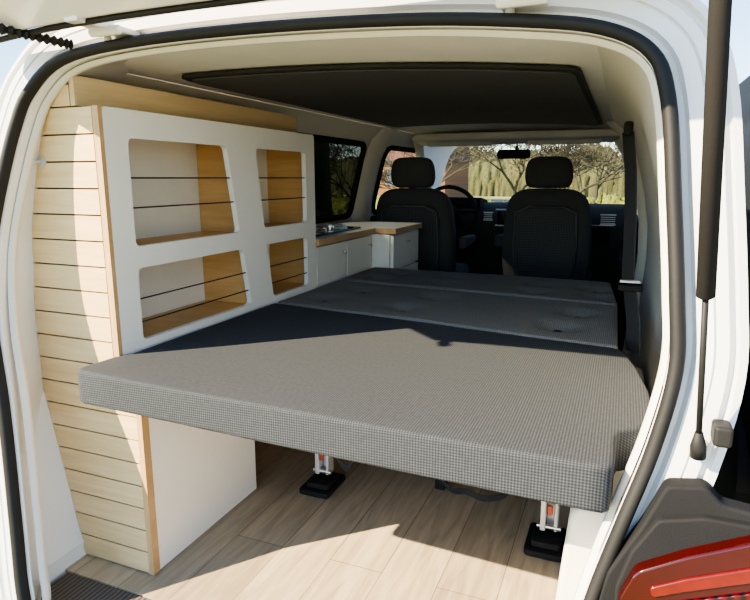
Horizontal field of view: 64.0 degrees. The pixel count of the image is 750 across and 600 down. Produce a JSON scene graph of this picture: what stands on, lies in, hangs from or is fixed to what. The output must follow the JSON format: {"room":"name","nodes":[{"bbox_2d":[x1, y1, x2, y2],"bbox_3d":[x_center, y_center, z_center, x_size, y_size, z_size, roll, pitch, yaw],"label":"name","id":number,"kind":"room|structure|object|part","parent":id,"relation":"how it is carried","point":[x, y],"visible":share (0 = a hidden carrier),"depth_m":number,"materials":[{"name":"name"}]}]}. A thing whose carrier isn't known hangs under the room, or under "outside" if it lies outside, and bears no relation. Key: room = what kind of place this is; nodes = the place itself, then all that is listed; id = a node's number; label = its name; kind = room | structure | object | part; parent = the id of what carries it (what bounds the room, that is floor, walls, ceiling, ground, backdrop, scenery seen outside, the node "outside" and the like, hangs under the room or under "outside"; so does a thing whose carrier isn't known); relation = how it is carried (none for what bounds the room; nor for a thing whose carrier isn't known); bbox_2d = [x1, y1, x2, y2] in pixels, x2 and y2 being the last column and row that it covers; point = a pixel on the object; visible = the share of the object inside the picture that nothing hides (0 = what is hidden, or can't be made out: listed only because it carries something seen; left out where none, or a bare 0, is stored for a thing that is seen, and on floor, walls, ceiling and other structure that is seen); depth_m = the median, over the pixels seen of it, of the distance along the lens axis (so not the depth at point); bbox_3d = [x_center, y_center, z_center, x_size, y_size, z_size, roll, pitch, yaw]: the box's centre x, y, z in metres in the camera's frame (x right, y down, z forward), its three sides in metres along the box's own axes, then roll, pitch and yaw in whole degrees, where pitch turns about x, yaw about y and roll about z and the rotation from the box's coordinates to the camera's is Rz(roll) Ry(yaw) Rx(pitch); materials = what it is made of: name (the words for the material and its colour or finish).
{"room":"vehicle interior","nodes":[
{"label":"vehicle interior","id":0,"kind":"room"},
{"bbox_2d":[119,74,457,226],"bbox_3d":[-0.109,-0.273,3.087,0.188,1.205,3.580,5,12,22],"label":"wall","id":1,"kind":"structure","parent":0,"point":[307,122],"depth_m":2.57,"materials":[{"name":"beige plastic"}]},
{"bbox_2d":[297,132,366,223],"bbox_3d":[-0.266,-0.542,2.739,0.126,0.401,0.962,5,12,22],"label":"trim","id":2,"kind":"structure","parent":1,"relation":"attached to","point":[317,138],"depth_m":3.04,"materials":[{"name":"black plastic"}]},
{"bbox_2d":[314,141,360,217],"bbox_3d":[-0.273,-0.543,2.742,0.095,0.370,0.930,5,12,22],"label":"window","id":3,"kind":"structure","parent":1,"relation":"in","point":[335,165],"depth_m":2.93,"materials":[{"name":"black glass"}]},
{"bbox_2d":[352,128,397,220],"bbox_3d":[0.011,-0.322,3.336,0.216,1.200,0.220,5,12,22],"label":"trim","id":4,"kind":"structure","parent":1,"relation":"attached to","point":[379,141],"depth_m":3.21,"materials":[{"name":"beige plastic"}]},
{"bbox_2d":[371,145,414,214],"bbox_3d":[0.146,-0.743,3.728,0.126,0.401,0.682,5,12,22],"label":"trim","id":5,"kind":"structure","parent":1,"relation":"attached to","point":[392,147],"depth_m":3.44,"materials":[{"name":"black plastic"}]},
{"bbox_2d":[65,441,569,599],"bbox_3d":[0.472,0.388,2.933,1.400,0.030,3.665,5,12,22],"label":"floor","id":6,"kind":"structure","parent":0,"point":[383,533],"depth_m":1.56,"materials":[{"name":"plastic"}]},
{"bbox_2d":[31,105,316,574],"bbox_3d":[-0.517,0.034,1.840,0.339,1.100,1.006,5,12,22],"label":"storage cabinet","id":7,"kind":"object","parent":6,"relation":"on","point":[153,229],"visible":0.8,"depth_m":1.50,"materials":[{"name":"white laminate"}]},
{"bbox_2d":[50,85,72,107],"bbox_3d":[-0.704,-0.444,1.312,0.108,0.043,0.012,5,12,22],"label":"board","id":8,"kind":"object","parent":7,"relation":"on","point":[63,98],"visible":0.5,"depth_m":1.29,"materials":[{"name":"brown wood"}]},
{"bbox_3d":[-0.693,0.118,1.420,0.337,1.094,0.012,5,12,22],"label":"slatted panel","id":9,"kind":"part","parent":7,"relation":"part of","materials":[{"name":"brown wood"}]},
{"bbox_3d":[-0.488,-0.314,1.542,0.004,0.004,0.395,5,12,22],"label":"elastic cord","id":10,"kind":"part","parent":7,"relation":"part of","materials":[{"name":"black rubber"}]},
{"bbox_2d":[69,76,296,132],"bbox_3d":[-0.467,-0.536,1.717,0.013,0.063,0.960,5,12,22],"label":"fascia board","id":11,"kind":"object","parent":7,"relation":"on","point":[84,91],"visible":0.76,"depth_m":1.54,"materials":[{"name":"brown wood"}]},
{"bbox_3d":[-0.485,-0.248,1.561,0.004,0.004,0.407,5,12,22],"label":"elastic cord","id":12,"kind":"part","parent":7,"relation":"part of","materials":[{"name":"black fabric"}]},
{"bbox_3d":[-0.477,-0.042,1.623,0.004,0.004,0.450,5,12,22],"label":"elastic cord","id":13,"kind":"part","parent":7,"relation":"part of","materials":[{"name":"black fabric"}]},
{"bbox_3d":[-0.475,0.011,1.639,0.004,0.004,0.460,5,12,22],"label":"elastic cord","id":14,"kind":"part","parent":7,"relation":"part of","materials":[{"name":"black fabric"}]},
{"bbox_3d":[-0.589,0.391,1.686,0.300,0.459,0.430,5,12,22],"label":"panel","id":15,"kind":"part","parent":7,"relation":"part of","materials":[{"name":"white laminate"}]},
{"bbox_3d":[-0.407,-0.207,1.771,0.016,0.600,0.958,5,12,22],"label":"frame","id":16,"kind":"part","parent":7,"relation":"part of","materials":[{"name":"white laminate"}]},
{"bbox_2d":[136,223,289,244],"bbox_3d":[-0.496,-0.183,1.809,0.172,0.033,0.933,5,12,22],"label":"shelf","id":17,"kind":"object","parent":7,"relation":"attached to","point":[280,232],"depth_m":1.83,"materials":[{"name":"brown wood"}]},
{"bbox_2d":[142,281,303,337],"bbox_3d":[-0.496,0.028,1.852,0.172,0.017,0.933,5,12,22],"label":"shelf","id":18,"kind":"object","parent":7,"relation":"attached to","point":[282,290],"depth_m":1.81,"materials":[{"name":"brown wood"}]},
{"bbox_3d":[-0.305,-0.403,1.979,0.004,0.004,0.309,5,12,22],"label":"elastic cord","id":19,"kind":"part","parent":7,"relation":"part of","materials":[{"name":"black rubber"}]},
{"bbox_3d":[-0.304,-0.337,1.997,0.004,0.004,0.299,5,12,22],"label":"elastic cord","id":20,"kind":"part","parent":7,"relation":"part of","materials":[{"name":"black fabric"}]},
{"bbox_3d":[-0.331,-0.055,2.290,0.203,1.095,0.015,5,12,22],"label":"panel","id":21,"kind":"part","parent":7,"relation":"part of","materials":[{"name":"brown wood"}]},
{"bbox_3d":[-0.297,-0.131,2.056,0.004,0.004,0.263,5,12,22],"label":"elastic cord","id":22,"kind":"part","parent":7,"relation":"part of","materials":[{"name":"black fabric"}]},
{"bbox_3d":[-0.295,-0.077,2.072,0.004,0.004,0.253,5,12,22],"label":"elastic cord","id":23,"kind":"part","parent":7,"relation":"part of","materials":[{"name":"black rubber"}]},
{"bbox_2d":[316,235,371,287],"bbox_3d":[-0.228,0.085,2.592,0.272,0.699,0.540,5,12,22],"label":"base cabinet","id":24,"kind":"object","parent":6,"relation":"on","point":[335,261],"visible":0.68,"depth_m":2.45,"materials":[{"name":"white wood"}]},
{"bbox_3d":[-0.175,0.082,2.421,0.016,0.615,0.260,5,12,22],"label":"door","id":25,"kind":"part","parent":24,"relation":"part of","materials":[{"name":"white laminate"}]},
{"bbox_3d":[-0.073,0.032,2.666,0.016,0.615,0.260,5,12,22],"label":"door","id":26,"kind":"part","parent":24,"relation":"part of","materials":[{"name":"white laminate"}]},
{"bbox_2d":[316,221,421,245],"bbox_3d":[-0.114,-0.305,2.678,0.380,0.024,0.935,5,12,22],"label":"countertop","id":27,"kind":"structure","parent":24,"relation":"on","point":[367,227],"depth_m":2.70,"materials":[{"name":"brown laminate"}]},
{"bbox_2d":[316,223,360,236],"bbox_3d":[-0.232,-0.318,2.529,0.190,0.058,0.430,5,12,22],"label":"cooktop","id":28,"kind":"object","parent":27,"relation":"in","point":[321,229],"visible":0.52,"depth_m":2.55,"materials":[{"name":"silver glass"}]},
{"bbox_3d":[-0.196,-0.322,2.617,0.115,0.015,0.115,5,12,22],"label":"burner","id":29,"kind":"part","parent":28,"relation":"part of","materials":[{"name":"metal"}]},
{"bbox_2d":[370,229,417,269],"bbox_3d":[-0.006,-0.001,2.995,0.372,0.693,0.370,5,12,22],"label":"base cabinet","id":30,"kind":"object","parent":6,"relation":"on","point":[400,250],"visible":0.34,"depth_m":2.75,"materials":[{"name":"white laminate"}]},
{"bbox_3d":[0.144,-0.247,2.882,0.016,0.155,0.360,5,12,22],"label":"drawer","id":31,"kind":"part","parent":30,"relation":"part of","materials":[{"name":"white laminate"}]},
{"bbox_3d":[0.144,-0.083,2.915,0.016,0.160,0.360,5,12,22],"label":"drawer","id":32,"kind":"part","parent":30,"relation":"part of","materials":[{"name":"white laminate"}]},
{"bbox_2d":[278,267,617,562],"bbox_3d":[0.179,0.302,1.883,1.048,0.555,1.580,5,12,22],"label":"seat","id":33,"kind":"object","parent":6,"relation":"on","point":[585,312],"visible":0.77,"depth_m":1.90,"materials":[{"name":"fabric"}]},
{"bbox_3d":[-0.157,0.336,1.837,0.044,0.410,0.050,5,12,22],"label":"leg","id":34,"kind":"part","parent":33,"relation":"part of","materials":[{"name":"silver paint"}]},
{"bbox_2d":[77,303,650,512],"bbox_3d":[0.018,0.159,1.395,1.125,0.076,0.803,5,12,22],"label":"mattress","id":35,"kind":"object","parent":33,"relation":"on","point":[545,420],"visible":0.96,"depth_m":1.15,"materials":[{"name":"fabric"}]},
{"bbox_2d":[278,280,617,348],"bbox_3d":[0.220,0.050,1.930,1.103,0.076,0.498,6,13,28],"label":"cushion","id":36,"kind":"object","parent":33,"relation":"on","point":[550,316],"depth_m":1.88,"materials":[{"name":"fabric"}]},
{"bbox_2d":[341,267,617,307],"bbox_3d":[0.388,-0.034,2.338,1.038,0.078,0.472,5,12,22],"label":"cushion","id":37,"kind":"object","parent":33,"relation":"on","point":[376,278],"depth_m":2.27,"materials":[{"name":"fabric"}]},
{"bbox_3d":[0.458,0.396,1.538,0.044,0.410,0.050,5,12,22],"label":"leg","id":38,"kind":"part","parent":33,"relation":"part of","materials":[{"name":"silver paint"}]},
{"bbox_3d":[0.451,0.541,1.543,0.012,0.025,0.010,5,12,22],"label":"release lever","id":39,"kind":"part","parent":33,"relation":"part of","materials":[{"name":"red plastic"}]},
{"bbox_3d":[0.837,0.192,3.807,1.390,0.006,1.630,5,12,22],"label":"floor mat","id":40,"kind":"object","parent":6,"relation":"on","visible":0},
{"bbox_2d":[375,157,475,272],"bbox_3d":[0.322,-0.307,3.592,0.530,1.055,0.625,5,12,22],"label":"seat","id":41,"kind":"object","parent":40,"relation":"on","point":[413,201],"visible":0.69,"depth_m":3.28,"materials":[{"name":"black fabric"}]},
{"bbox_3d":[0.203,-0.321,3.358,0.350,0.430,0.099,5,12,22],"label":"panel","id":42,"kind":"part","parent":41,"relation":"part of","materials":[{"name":"fabric"}]},
{"bbox_3d":[0.227,-0.355,3.413,0.480,0.555,0.182,5,12,22],"label":"backrest","id":43,"kind":"part","parent":41,"relation":"part of","materials":[{"name":"fabric"}]},
{"bbox_2d":[455,262,469,272],"bbox_3d":[0.319,-0.142,3.685,0.480,0.150,0.520,5,12,22],"label":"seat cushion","id":44,"kind":"object","parent":41,"relation":"on","point":[460,267],"depth_m":3.63,"materials":[{"name":"fabric"}]},
{"bbox_3d":[0.532,-0.341,3.456,0.045,0.068,0.260,5,12,22],"label":"armrest","id":45,"kind":"part","parent":41,"relation":"part of","materials":[{"name":"plastic"}]},
{"bbox_2d":[495,156,591,280],"bbox_3d":[0.993,-0.289,3.504,0.530,1.055,0.625,5,12,22],"label":"seat","id":46,"kind":"object","parent":40,"relation":"on","point":[547,230],"visible":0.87,"depth_m":3.20,"materials":[{"name":"black fabric"}]},
{"bbox_3d":[0.754,-0.360,3.548,0.045,0.068,0.260,5,12,22],"label":"armrest","id":47,"kind":"part","parent":46,"relation":"part of","materials":[{"name":"fabric"}]},
{"bbox_3d":[0.919,-0.299,3.251,0.350,0.430,0.099,5,12,22],"label":"panel","id":48,"kind":"part","parent":46,"relation":"part of","materials":[{"name":"fabric"}]},
{"bbox_3d":[0.944,-0.333,3.306,0.480,0.555,0.182,5,12,22],"label":"backrest","id":49,"kind":"part","parent":46,"relation":"part of","materials":[{"name":"fabric"}]},
{"bbox_2d":[587,269,591,280],"bbox_3d":[1.036,-0.121,3.578,0.480,0.150,0.520,5,12,22],"label":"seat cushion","id":50,"kind":"object","parent":46,"relation":"on","point":[589,275],"depth_m":3.42,"materials":[{"name":"fabric"}]},
{"bbox_2d":[125,35,612,133],"bbox_3d":[0.318,-0.734,2.320,1.100,0.042,2.680,5,12,22],"label":"ceiling","id":51,"kind":"structure","parent":0,"point":[168,67],"depth_m":1.39,"materials":[{"name":"fabric"}]},
{"bbox_2d":[182,63,602,126],"bbox_3d":[0.288,-0.712,2.204,0.975,0.033,1.858,5,12,22],"label":"roof hatch","id":52,"kind":"object","parent":51,"relation":"attached to","point":[388,94],"visible":1,"depth_m":1.78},
{"bbox_2d":[0,0,749,599],"bbox_3d":[0.501,-0.290,2.816,1.640,2.065,4.405,5,12,22],"label":"camper van","id":53,"kind":"object","parent":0,"point":[670,535],"visible":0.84,"depth_m":0.90,"materials":[{"name":"white paint"}]},
{"bbox_2d":[483,212,492,220],"bbox_3d":[0.732,-0.542,3.880,0.060,0.055,0.017,5,12,22],"label":"air vent","id":54,"kind":"object","parent":53,"relation":"attached to","point":[487,219],"depth_m":3.88,"materials":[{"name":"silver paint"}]},
{"bbox_2d":[497,146,530,158],"bbox_3d":[0.856,-0.907,3.683,0.200,0.080,0.065,5,12,22],"label":"mirror","id":55,"kind":"object","parent":53,"relation":"attached to","point":[516,153],"depth_m":3.66,"materials":[{"name":"black plastic"}]},
{"bbox_3d":[0.797,-0.940,3.478,1.160,0.068,0.220,5,12,22],"label":"header trim","id":56,"kind":"part","parent":53,"relation":"part of","materials":[{"name":"plastic"}]},
{"bbox_2d":[600,214,615,225],"bbox_3d":[1.403,-0.482,3.612,0.090,0.065,0.017,5,12,22],"label":"air vent","id":57,"kind":"object","parent":53,"relation":"attached to","point":[601,224],"depth_m":3.61,"materials":[{"name":"silver paint"}]},
{"bbox_2d":[599,478,749,599],"bbox_3d":[0.402,0.520,0.819,0.225,0.555,0.112,5,12,22],"label":"tail light","id":58,"kind":"object","parent":53,"relation":"attached to","point":[672,538],"depth_m":0.79,"materials":[{"name":"red plastic"}]},
{"bbox_3d":[0.408,0.092,0.749,0.007,0.222,0.057,10,15,42],"label":"piston rod","id":59,"kind":"part","parent":53,"relation":"part of","materials":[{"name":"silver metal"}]},
{"bbox_2d":[597,38,669,427],"bbox_3d":[1.084,-0.176,2.610,0.188,1.205,3.580,5,12,22],"label":"wall","id":60,"kind":"structure","parent":0,"point":[628,89],"depth_m":1.72,"materials":[{"name":"beige plastic"}]},
{"bbox_2d":[555,367,643,599],"bbox_3d":[0.575,0.470,1.498,0.171,0.380,0.920,5,12,22],"label":"trim","id":61,"kind":"structure","parent":60,"relation":"attached to","point":[583,527],"depth_m":1.08,"materials":[{"name":"beige plastic"}]},
{"bbox_2d":[606,121,647,359],"bbox_3d":[1.177,-0.227,2.870,0.216,1.200,0.220,5,12,22],"label":"trim","id":62,"kind":"structure","parent":60,"relation":"attached to","point":[641,208],"depth_m":2.73,"materials":[{"name":"beige plastic"}]},
{"bbox_2d":[618,121,641,354],"bbox_3d":[0.650,-0.163,1.530,0.061,0.570,0.199,3,12,13],"label":"belt","id":63,"kind":"object","parent":60,"relation":"hanging from","point":[627,284],"visible":1,"depth_m":1.51,"materials":[{"name":"black fabric"}]},
{"label":"outside","id":64,"kind":"structure","parent":0,"visible":0},
{"bbox_2d":[377,195,592,201],"bbox_3d":[7.557,-2.148,18.460,120.000,0.050,120.000,5,12,22],"label":"ground","id":65,"kind":"structure","parent":64,"point":[496,199],"depth_m":46.13,"materials":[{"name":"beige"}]},
{"bbox_2d":[378,149,472,196],"bbox_3d":[3.348,-9.154,39.729,4.800,5.200,6.800,5,12,22],"label":"house","id":66,"kind":"structure","parent":65,"relation":"on","point":[460,179],"depth_m":38.10,"materials":[{"name":"orange brick"}]},
{"bbox_2d":[379,144,502,188],"bbox_3d":[1.413,-3.108,15.051,3.692,3.211,2.740,3,12,14],"label":"bare tree","id":67,"kind":"object","parent":65,"relation":"on","point":[385,174],"visible":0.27,"depth_m":14.88,"materials":[{"name":"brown plant"}]},
{"bbox_2d":[376,193,623,207],"bbox_3d":[2.847,-2.642,17.385,26.005,1.445,1.849,5,12,22],"label":"grass","id":68,"kind":"structure","parent":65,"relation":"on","point":[612,198],"depth_m":15.71,"materials":[{"name":"green plant"}]},
{"bbox_2d":[460,144,577,194],"bbox_3d":[4.784,-4.615,20.679,4.512,3.925,3.349,0,12,0],"label":"bare tree","id":69,"kind":"object","parent":65,"relation":"on","point":[514,188],"visible":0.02,"depth_m":20.78,"materials":[{"name":"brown plant"}]},
{"bbox_2d":[468,144,623,197],"bbox_3d":[14.845,-11.072,51.074,60.006,4.536,5.603,5,12,22],"label":"hedge","id":70,"kind":"object","parent":65,"relation":"on","point":[484,179],"visible":0.09,"depth_m":50.38,"materials":[{"name":"plant"}]},
{"bbox_2d":[506,143,623,192],"bbox_3d":[3.640,-1.960,10.887,1.829,2.609,2.945,-7,13,-31],"label":"bare tree","id":71,"kind":"object","parent":65,"relation":"on","point":[581,153],"visible":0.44,"depth_m":10.44,"materials":[{"name":"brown plant"}]},
{"bbox_2d":[587,142,623,200],"bbox_3d":[11.038,-6.447,27.902,3.958,4.639,5.332,7,13,30],"label":"bare tree","id":72,"kind":"object","parent":65,"relation":"on","point":[598,186],"visible":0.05,"depth_m":28.60,"materials":[{"name":"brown plant"}]},
{"bbox_2d":[713,75,749,503],"bbox_3d":[2.851,-0.193,3.458,1.710,2.100,4.700,5,12,22],"label":"van","id":73,"kind":"object","parent":65,"relation":"on","point":[732,481],"visible":0.06,"depth_m":2.48,"materials":[{"name":"black paint"}]}
]}

